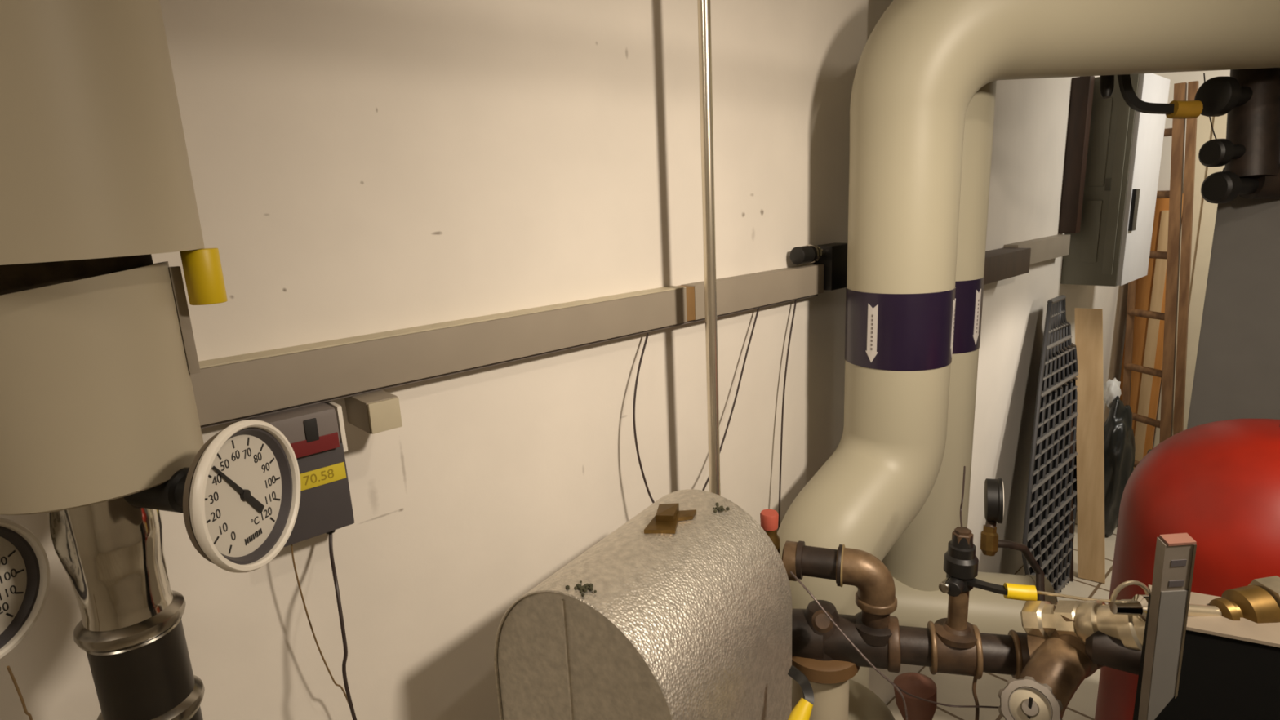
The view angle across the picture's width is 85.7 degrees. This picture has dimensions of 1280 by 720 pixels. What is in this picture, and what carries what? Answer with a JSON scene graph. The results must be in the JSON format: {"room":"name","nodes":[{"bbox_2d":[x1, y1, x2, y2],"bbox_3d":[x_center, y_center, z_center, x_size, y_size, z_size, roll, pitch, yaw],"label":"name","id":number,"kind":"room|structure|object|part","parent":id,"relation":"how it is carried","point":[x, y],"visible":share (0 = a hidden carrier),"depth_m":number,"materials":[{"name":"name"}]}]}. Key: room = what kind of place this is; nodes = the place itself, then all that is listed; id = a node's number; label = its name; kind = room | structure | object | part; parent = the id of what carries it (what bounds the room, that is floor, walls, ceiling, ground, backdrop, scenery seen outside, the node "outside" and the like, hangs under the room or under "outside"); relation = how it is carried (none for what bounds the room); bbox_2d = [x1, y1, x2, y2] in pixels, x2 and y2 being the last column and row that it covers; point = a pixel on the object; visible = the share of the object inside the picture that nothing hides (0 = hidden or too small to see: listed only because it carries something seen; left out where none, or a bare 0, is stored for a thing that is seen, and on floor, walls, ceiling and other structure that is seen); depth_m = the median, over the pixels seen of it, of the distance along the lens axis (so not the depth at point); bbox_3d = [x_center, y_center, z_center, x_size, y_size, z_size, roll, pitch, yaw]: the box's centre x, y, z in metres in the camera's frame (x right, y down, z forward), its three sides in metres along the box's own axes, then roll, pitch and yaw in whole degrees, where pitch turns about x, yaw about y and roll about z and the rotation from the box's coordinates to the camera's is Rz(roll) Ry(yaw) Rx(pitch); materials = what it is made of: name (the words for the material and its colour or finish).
{"room":"mechanical room","nodes":[
{"label":"mechanical room","id":0,"kind":"room"},
{"bbox_2d":[0,0,1128,719],"bbox_3d":[0.413,-0.129,1.831,6.250,3.100,0.120,-14,17,-41],"label":"wall","id":1,"kind":"structure","parent":0,"point":[358,167],"depth_m":1.17,"materials":[{"name":"white paint"}]},
{"bbox_2d":[245,400,354,546],"bbox_3d":[-0.454,0.156,0.936,0.106,0.185,0.072,-14,17,-41],"label":"box","id":2,"kind":"object","parent":1,"relation":"attached to","point":[316,435],"visible":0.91,"depth_m":0.92,"materials":[{"name":"grey plastic"}]},
{"bbox_2d":[302,469,333,484],"bbox_3d":[-0.429,0.156,0.922,0.038,0.013,0.001,-14,17,-41],"label":"print","id":3,"kind":"object","parent":2,"relation":"attached to","point":[310,477],"depth_m":0.92,"materials":[{"name":"black"}]},
{"bbox_2d":[290,544,349,706],"bbox_3d":[-0.397,0.870,1.106,0.117,1.351,0.017,-12,16,-36],"label":"wire","id":4,"kind":"object","parent":2,"relation":"hanging from","point":[291,545],"visible":0.94,"depth_m":0.95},
{"bbox_2d":[328,533,356,719],"bbox_3d":[-0.375,0.888,1.087,0.078,1.322,0.091,-14,17,-41],"label":"power cable","id":5,"kind":"object","parent":2,"relation":"hanging from","point":[331,547],"visible":0.98,"depth_m":0.92,"materials":[{"name":"black rubber"}]},
{"bbox_2d":[344,390,402,434],"bbox_3d":[-0.379,0.071,0.980,0.045,0.044,0.088,-14,17,-41],"label":"junction box","id":6,"kind":"object","parent":1,"relation":"attached to","point":[379,411],"visible":0.9,"depth_m":0.95,"materials":[{"name":"grey plastic"}]},
{"bbox_3d":[-0.351,0.076,0.951,0.043,0.042,0.006,-14,17,-41],"label":"lid","id":7,"kind":"part","parent":6,"relation":"part of","materials":[{"name":"beige plastic"}]},
{"bbox_2d":[190,263,823,428],"bbox_3d":[-0.581,0.053,0.820,2.801,0.078,0.042,-14,17,-41],"label":"cable trunking","id":8,"kind":"object","parent":1,"relation":"attached to","point":[227,389],"visible":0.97,"depth_m":1.06,"materials":[{"name":"grey plastic"}]},
{"bbox_2d":[632,333,654,502],"bbox_3d":[0.011,0.146,1.355,0.053,0.386,0.097,-5,13,-11],"label":"wire","id":9,"kind":"object","parent":8,"relation":"hanging from","point":[647,334],"visible":0.77,"depth_m":1.33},
{"bbox_2d":[702,308,759,490],"bbox_3d":[0.188,0.101,1.509,0.013,0.389,0.322,6,16,34],"label":"wire","id":10,"kind":"object","parent":8,"relation":"hanging from","point":[757,310],"visible":0.7,"depth_m":1.55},
{"bbox_2d":[777,300,796,529],"bbox_3d":[0.360,0.142,1.704,0.012,0.570,0.120,6,15,32],"label":"wire","id":11,"kind":"object","parent":8,"relation":"hanging from","point":[795,302],"visible":0.95,"depth_m":1.69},
{"bbox_2d":[789,242,847,290],"bbox_3d":[0.451,-0.233,1.722,0.220,0.118,0.060,-14,17,-41],"label":"clamp","id":12,"kind":"object","parent":1,"relation":"attached to","point":[833,256],"visible":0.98,"depth_m":1.71,"materials":[{"name":"black metal"}]},
{"bbox_2d":[983,234,1070,284],"bbox_3d":[1.416,-0.381,2.577,1.137,0.100,0.095,-14,17,-41],"label":"cable trunking","id":13,"kind":"object","parent":1,"relation":"attached to","point":[1014,260],"visible":0.72,"depth_m":2.49,"materials":[{"name":"grey plastic"}]},
{"bbox_2d":[1058,75,1094,233],"bbox_3d":[1.833,-0.854,2.901,0.060,0.630,0.066,-14,17,-41],"label":"board","id":14,"kind":"object","parent":1,"relation":"attached to","point":[1082,87],"visible":0.88,"depth_m":2.88,"materials":[{"name":"brown wood"}]},
{"bbox_2d":[1060,73,1170,286],"bbox_3d":[2.102,-0.782,3.044,0.452,0.859,0.242,-14,17,-41],"label":"upper cabinet","id":15,"kind":"object","parent":1,"relation":"attached to","point":[1112,246],"visible":0.92,"depth_m":2.91,"materials":[{"name":"grey metal"}]},
{"bbox_3d":[1.935,-0.550,2.960,0.007,0.260,0.060,-14,17,-41],"label":"panel","id":16,"kind":"part","parent":15,"relation":"part of","materials":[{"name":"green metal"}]},
{"bbox_3d":[1.919,-0.905,2.879,0.007,0.349,0.060,-14,17,-41],"label":"panel","id":17,"kind":"part","parent":15,"relation":"part of","materials":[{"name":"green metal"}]},
{"bbox_3d":[1.976,-0.730,2.863,0.007,0.749,0.038,-14,17,-41],"label":"panel","id":18,"kind":"part","parent":15,"relation":"part of","materials":[{"name":"grey metal"}]},
{"bbox_3d":[2.058,-0.625,2.874,0.060,0.170,0.015,-14,17,-41],"label":"handle","id":19,"kind":"part","parent":15,"relation":"part of","materials":[{"name":"black plastic"}]},
{"bbox_3d":[2.173,-0.772,2.977,0.440,0.855,0.018,-14,17,-41],"label":"door","id":20,"kind":"part","parent":15,"relation":"part of","materials":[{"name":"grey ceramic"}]},
{"bbox_2d":[886,509,1117,719],"bbox_3d":[1.403,1.514,1.181,6.250,0.100,2.600,-14,17,-41],"label":"floor","id":21,"kind":"structure","parent":0,"point":[952,689],"depth_m":2.47,"materials":[{"name":"beige tile"}]},
{"bbox_2d":[0,0,227,719],"bbox_3d":[-0.487,0.183,0.647,0.234,2.900,0.228,-14,17,-41],"label":"insulated pipe","id":22,"kind":"object","parent":21,"relation":"on","point":[99,356],"visible":0.98,"depth_m":0.55,"materials":[{"name":"plastic"}]},
{"bbox_2d":[123,419,300,573],"bbox_3d":[-0.411,0.119,0.615,0.155,0.131,0.131,-1,13,7],"label":"thermometer","id":23,"kind":"object","parent":22,"relation":"attached to","point":[238,498],"visible":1,"depth_m":0.60,"materials":[{"name":"grey plastic"}]},
{"bbox_3d":[-0.422,0.117,0.623,0.127,0.046,0.043,1,13,14],"label":"stem","id":24,"kind":"part","parent":23,"relation":"part of","materials":[{"name":"black plastic"}]},
{"bbox_2d":[493,488,791,719],"bbox_3d":[0.039,0.871,1.168,0.312,1.282,0.367,6,15,33],"label":"clad heat exchanger","id":25,"kind":"object","parent":21,"relation":"on","point":[694,622],"depth_m":0.95,"materials":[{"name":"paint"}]},
{"bbox_3d":[-0.134,0.740,1.034,0.140,0.911,0.003,6,15,33],"label":"panel","id":26,"kind":"part","parent":25,"relation":"part of","materials":[{"name":"paint"}]},
{"bbox_2d":[565,580,596,596],"bbox_3d":[-0.074,0.295,0.893,0.029,0.007,0.039,-14,17,-41],"label":"clump","id":27,"kind":"object","parent":25,"relation":"on","point":[578,586],"visible":1,"depth_m":0.89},
{"bbox_3d":[-0.008,0.753,0.949,0.042,0.912,0.160,-14,17,-41],"label":"panel","id":28,"kind":"part","parent":25,"relation":"part of","materials":[{"name":"paint"}]},
{"bbox_3d":[0.048,0.245,1.065,0.057,0.018,0.090,2,14,19],"label":"brass bracket","id":29,"kind":"part","parent":25,"relation":"part of","materials":[{"name":"gold metal"}]},
{"bbox_2d":[712,502,729,512],"bbox_3d":[0.128,0.240,1.125,0.028,0.007,0.030,-8,14,-21],"label":"clump","id":30,"kind":"object","parent":25,"relation":"on","point":[717,504],"visible":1,"depth_m":1.12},
{"bbox_2d":[790,571,907,719],"bbox_3d":[0.329,0.487,1.104,0.196,0.260,0.041,5,15,30],"label":"braided capillary","id":31,"kind":"object","parent":25,"relation":"attached to","point":[791,572],"visible":1,"depth_m":1.07,"materials":[{"name":"grey metal"}]},
{"bbox_2d":[892,681,999,708],"bbox_3d":[0.481,0.534,1.107,0.195,0.111,0.067,-3,13,-2],"label":"capillary","id":32,"kind":"object","parent":31,"relation":"attached to","point":[900,689],"visible":0.83,"depth_m":1.13,"materials":[{"name":"metal"}]},
{"bbox_2d":[697,0,720,495],"bbox_3d":[0.139,-0.001,1.328,0.022,2.900,0.022,-14,17,-41],"label":"conduit","id":33,"kind":"object","parent":21,"relation":"on","point":[703,6],"visible":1,"depth_m":1.27,"materials":[{"name":"metal"}]},
{"bbox_2d":[787,600,860,719],"bbox_3d":[0.321,0.951,1.223,0.141,1.075,0.381,0,13,11],"label":"pipe","id":34,"kind":"object","parent":21,"relation":"on","point":[820,682],"visible":0.83,"depth_m":1.21,"materials":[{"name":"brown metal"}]},
{"bbox_3d":[0.234,0.472,0.995,0.024,0.033,0.063,-5,13,-9],"label":"lever arm","id":35,"kind":"part","parent":34,"relation":"part of","materials":[{"name":"black plastic"}]},
{"bbox_2d":[782,540,1030,679],"bbox_3d":[0.456,0.435,1.190,0.448,0.221,0.092,1,13,16],"label":"pipe","id":36,"kind":"object","parent":34,"relation":"attached to","point":[951,645],"visible":0.88,"depth_m":1.17,"materials":[{"name":"brown metal"}]},
{"bbox_2d":[760,509,780,555],"bbox_3d":[0.236,0.334,1.257,0.040,0.120,0.040,-14,17,-41],"label":"plug","id":37,"kind":"object","parent":36,"relation":"attached to","point":[769,518],"visible":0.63,"depth_m":1.24,"materials":[{"name":"red plastic"}]},
{"bbox_2d":[764,528,780,555],"bbox_3d":[0.236,0.348,1.260,0.040,0.090,0.040,-14,17,-41],"label":"vent","id":38,"kind":"object","parent":37,"relation":"attached to","point":[772,533],"depth_m":1.24,"materials":[{"name":"gold metal"}]},
{"bbox_2d":[972,676,979,719],"bbox_3d":[0.565,0.578,1.160,0.010,0.098,0.028,-2,13,1],"label":"tube","id":39,"kind":"object","parent":36,"relation":"attached to","point":[974,683],"visible":0.96,"depth_m":1.16,"materials":[{"name":"brown paint"}]},
{"bbox_2d":[938,526,1037,600],"bbox_3d":[0.566,0.334,1.135,0.155,0.113,0.066,-2,13,3],"label":"valve","id":40,"kind":"object","parent":36,"relation":"on","point":[961,562],"visible":1,"depth_m":1.12,"materials":[{"name":"black metal"}]},
{"bbox_2d":[960,466,965,526],"bbox_3d":[0.569,0.245,1.218,0.007,0.049,0.201,3,14,25],"label":"cable tail","id":41,"kind":"object","parent":40,"relation":"attached to","point":[964,468],"visible":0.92,"depth_m":1.22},
{"bbox_3d":[0.566,0.371,1.133,0.085,0.024,0.031,1,13,16],"label":"lever arm","id":42,"kind":"part","parent":40,"relation":"part of","materials":[{"name":"black plastic"}]},
{"bbox_2d":[1036,591,1119,602],"bbox_3d":[0.686,0.361,1.051,0.009,0.062,0.158,-11,15,-33],"label":"rod","id":43,"kind":"object","parent":40,"relation":"attached to","point":[1037,592],"visible":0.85,"depth_m":1.07,"materials":[{"name":"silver metal"}]},
{"bbox_2d":[980,477,1044,600],"bbox_3d":[0.721,0.379,1.328,0.123,0.312,0.086,3,14,23],"label":"pressure gauge","id":44,"kind":"object","parent":36,"relation":"attached to","point":[993,497],"visible":0.97,"depth_m":1.31,"materials":[{"name":"black metal"}]},
{"bbox_3d":[0.672,0.312,1.322,0.018,0.030,0.031,6,15,33],"label":"gauge stem","id":45,"kind":"part","parent":44,"relation":"part of","materials":[{"name":"brown paint"}]},
{"bbox_2d":[1020,580,1149,678],"bbox_3d":[0.675,0.412,1.039,0.114,0.213,0.192,-14,17,-41],"label":"fittings","id":46,"kind":"object","parent":36,"relation":"attached to","point":[1111,635],"visible":0.75,"depth_m":1.01,"materials":[{"name":"nickel"},{"name":"dark brown iron"},{"name":"polished steel"}]},
{"bbox_2d":[997,636,1104,719],"bbox_3d":[0.631,0.489,1.032,0.232,0.150,0.116,-6,13,-16],"label":"valve","id":47,"kind":"object","parent":46,"relation":"attached to","point":[1045,687],"visible":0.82,"depth_m":1.01,"materials":[{"name":"brown metal"}]},
{"bbox_3d":[0.565,0.502,0.996,0.070,0.079,0.083,-14,17,-41],"label":"knob","id":48,"kind":"part","parent":47,"relation":"part of","materials":[{"name":"metal"}]},
{"bbox_2d":[848,679,894,719],"bbox_3d":[0.452,1.036,1.489,0.225,0.780,0.135,0,13,10],"label":"clad elbow","id":49,"kind":"object","parent":21,"relation":"on","point":[864,704],"visible":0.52,"depth_m":1.38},
{"bbox_2d":[893,672,937,719],"bbox_3d":[0.561,1.021,1.449,0.080,0.817,0.081,-14,17,-41],"label":"cap","id":50,"kind":"object","parent":21,"relation":"on","point":[917,684],"visible":0.93,"depth_m":1.34,"materials":[{"name":"plastic"}]},
{"bbox_2d":[777,0,1279,710],"bbox_3d":[1.936,0.172,1.673,3.310,2.248,0.373,-3,13,-2],"label":"pipe","id":51,"kind":"object","parent":21,"relation":"on","point":[919,70],"visible":0.81,"depth_m":1.45,"materials":[{"name":"beige plastic"}]},
{"bbox_2d":[870,315,873,350],"bbox_3d":[0.512,-0.061,1.522,0.001,0.079,0.004,-14,17,-41],"label":"print","id":52,"kind":"object","parent":51,"relation":"attached to","point":[871,316],"depth_m":1.52,"materials":[{"name":"paint"}]},
{"bbox_2d":[881,80,996,591],"bbox_3d":[2.205,-0.373,1.750,3.149,1.952,0.229,-3,13,0],"label":"pipe","id":53,"kind":"object","parent":51,"relation":"attached to","point":[916,560],"visible":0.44,"depth_m":1.72,"materials":[{"name":"beige plastic"}]},
{"bbox_2d":[889,571,1057,635],"bbox_3d":[0.886,0.695,1.891,0.415,0.232,0.232,1,13,14],"label":"pipe","id":54,"kind":"object","parent":53,"relation":"attached to","point":[991,612],"visible":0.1,"depth_m":1.81,"materials":[{"name":"beige plastic"}]},
{"bbox_2d":[976,299,979,333],"bbox_3d":[0.828,-0.107,1.693,0.004,0.083,0.001,-14,17,-41],"label":"print","id":55,"kind":"object","parent":53,"relation":"attached to","point":[977,300],"depth_m":1.69,"materials":[{"name":"grey plastic"}]},
{"bbox_2d":[1099,74,1203,119],"bbox_3d":[1.179,-0.656,1.597,0.221,0.196,0.055,-1,13,7],"label":"valve","id":56,"kind":"object","parent":51,"relation":"attached to","point":[1177,109],"visible":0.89,"depth_m":1.59,"materials":[{"name":"black metal"}]},
{"bbox_3d":[1.084,-0.680,1.602,0.028,0.141,0.055,1,13,17],"label":"stem","id":57,"kind":"part","parent":56,"relation":"part of","materials":[{"name":"black plastic"}]},
{"bbox_3d":[1.176,-0.621,1.595,0.135,0.108,0.029,0,13,10],"label":"lever arm","id":58,"kind":"part","parent":56,"relation":"part of","materials":[{"name":"black plastic"}]},
{"bbox_2d":[1194,67,1279,204],"bbox_3d":[1.524,-0.560,1.590,0.379,0.389,0.364,-14,17,-41],"label":"pipe fitting","id":59,"kind":"object","parent":51,"relation":"attached to","point":[1249,153],"visible":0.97,"depth_m":1.58,"materials":[{"name":"brown metal"}]},
{"bbox_2d":[1203,72,1216,138],"bbox_3d":[1.385,-0.612,1.669,0.012,0.176,0.156,3,14,22],"label":"hanging wire","id":60,"kind":"object","parent":59,"relation":"hanging from","point":[1204,73],"visible":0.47,"depth_m":1.68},
{"bbox_3d":[1.381,-0.483,1.605,0.139,0.063,0.063,-6,13,-13],"label":"knob","id":61,"kind":"part","parent":59,"relation":"part of","materials":[{"name":"black plastic"}]},
{"bbox_3d":[1.385,-0.613,1.605,0.145,0.088,0.087,-5,13,-12],"label":"knob","id":62,"kind":"part","parent":59,"relation":"part of","materials":[{"name":"black plastic"}]},
{"bbox_3d":[1.386,-0.403,1.605,0.128,0.072,0.072,-6,13,-14],"label":"knob","id":63,"kind":"part","parent":59,"relation":"part of","materials":[{"name":"black plastic"}]},
{"bbox_2d":[1022,294,1078,593],"bbox_3d":[1.746,0.387,2.909,0.759,1.283,0.149,-14,17,-41],"label":"mesh panel","id":64,"kind":"object","parent":21,"relation":"on","point":[1046,535],"visible":0.87,"depth_m":2.90,"materials":[{"name":"black metal"}]},
{"bbox_2d":[1068,342,1073,581],"bbox_3d":[1.912,0.457,3.094,0.053,1.060,0.222,-2,13,2],"label":"board","id":65,"kind":"object","parent":21,"relation":"on","point":[1071,529],"visible":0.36,"depth_m":3.09,"materials":[{"name":"brown wood"}]},
{"bbox_2d":[1074,307,1105,583],"bbox_3d":[2.000,0.382,3.067,0.091,1.209,0.269,-4,13,-4],"label":"board","id":66,"kind":"object","parent":21,"relation":"on","point":[1088,322],"visible":1,"depth_m":3.06,"materials":[{"name":"brown wood"}]},
{"bbox_2d":[1103,395,1135,537],"bbox_3d":[2.354,0.525,3.434,0.265,0.729,0.162,-14,17,-41],"label":"bag","id":67,"kind":"object","parent":21,"relation":"on","point":[1119,447],"visible":0.6,"depth_m":3.35,"materials":[{"name":"black plastic"}]},
{"bbox_2d":[1103,377,1121,408],"bbox_3d":[2.321,0.165,3.400,0.113,0.160,0.079,-14,17,-41],"label":"bag","id":68,"kind":"object","parent":67,"relation":"on","point":[1112,389],"visible":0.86,"depth_m":3.37,"materials":[{"name":"plastic"}]},
{"bbox_2d":[1120,193,1183,469],"bbox_3d":[2.796,-0.063,3.830,0.042,1.669,0.183,-14,17,-41],"label":"door","id":69,"kind":"structure","parent":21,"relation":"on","point":[1150,291],"depth_m":3.79,"materials":[{"name":"brown wood"}]},
{"bbox_2d":[1122,80,1198,467],"bbox_3d":[2.678,-0.285,3.559,0.165,2.233,0.555,-1,13,7],"label":"wooden ladder","id":70,"kind":"object","parent":21,"relation":"on","point":[1177,131],"visible":0.53,"depth_m":3.46,"materials":[{"name":"brown wood"}]},
{"bbox_3d":[2.634,-0.315,3.700,0.045,2.233,0.279,-1,13,7],"label":"rail","id":71,"kind":"part","parent":70,"relation":"part of","materials":[{"name":"brown wood"}]},
{"bbox_3d":[2.688,-0.254,3.492,0.062,2.201,0.363,-1,13,8],"label":"rail","id":72,"kind":"part","parent":70,"relation":"part of","materials":[{"name":"brown wood"}]},
{"bbox_3d":[2.722,-0.248,3.456,0.048,2.201,0.349,-1,13,8],"label":"rail","id":73,"kind":"part","parent":70,"relation":"part of","materials":[{"name":"brown wood"}]},
{"bbox_2d":[1137,533,1196,719],"bbox_3d":[0.710,0.837,0.998,0.035,1.364,0.269,10,18,44],"label":"metal post","id":74,"kind":"object","parent":21,"relation":"on","point":[1175,553],"visible":1,"depth_m":0.80,"materials":[{"name":"metal"}]},
{"bbox_2d":[1094,418,1279,719],"bbox_3d":[1.215,0.750,1.392,0.486,1.311,0.486,-14,17,-41],"label":"vessel","id":75,"kind":"object","parent":21,"relation":"on","point":[1217,483],"visible":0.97,"depth_m":1.24,"materials":[{"name":"red metal"}]},
{"bbox_2d":[1133,584,1279,719],"bbox_3d":[0.868,0.917,0.890,0.454,1.239,0.089,4,14,27],"label":"table","id":76,"kind":"object","parent":21,"relation":"on","point":[1230,670],"visible":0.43,"depth_m":0.80,"materials":[{"name":"metal"}]},
{"bbox_3d":[0.840,0.316,0.753,0.454,0.004,0.089,4,14,27],"label":"plate","id":77,"kind":"part","parent":76,"relation":"part of","materials":[{"name":"grey metal"}]},
{"bbox_2d":[1187,575,1279,623],"bbox_3d":[0.720,0.303,0.830,0.133,0.071,0.064,-3,13,-1],"label":"brass union","id":78,"kind":"object","parent":76,"relation":"on","point":[1258,602],"visible":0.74,"depth_m":0.82,"materials":[{"name":"gold metal"}]},
{"bbox_2d":[1186,168,1279,429],"bbox_3d":[1.953,0.412,1.693,0.430,1.770,0.950,-14,17,-41],"label":"panel","id":79,"kind":"object","parent":21,"relation":"on","point":[1237,373],"depth_m":1.72,"materials":[{"name":"grey metal"}]},
{"bbox_3d":[-0.676,0.202,0.604,0.055,2.900,0.055,-14,17,-41],"label":"pipe","id":80,"kind":"object","parent":21,"relation":"on","visible":0},
{"bbox_2d":[0,517,49,658],"bbox_3d":[-0.614,0.201,0.594,0.102,0.131,0.131,-1,13,9],"label":"thermometer","id":81,"kind":"object","parent":80,"relation":"attached to","point":[24,568],"visible":1,"depth_m":0.63,"materials":[{"name":"grey plastic"}]},
{"bbox_2d":[6,665,32,719],"bbox_3d":[-0.590,0.438,0.667,0.175,0.392,0.012,5,15,31],"label":"wire","id":82,"kind":"object","parent":81,"relation":"hanging from","point":[8,668],"visible":1,"depth_m":0.59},
{"bbox_2d":[1118,70,1230,448],"bbox_3d":[3.672,-0.531,2.933,0.120,3.100,2.840,-14,17,-41],"label":"wall","id":83,"kind":"structure","parent":0,"point":[1164,177],"depth_m":3.63,"materials":[{"name":"paint"}]},
{"bbox_2d":[1153,113,1227,448],"bbox_3d":[3.193,-0.221,3.384,0.103,2.140,0.960,-14,17,-41],"label":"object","id":84,"kind":"structure","parent":83,"relation":"in","point":[1204,213],"depth_m":3.60,"materials":[{"name":"beige paint"}]}
]}

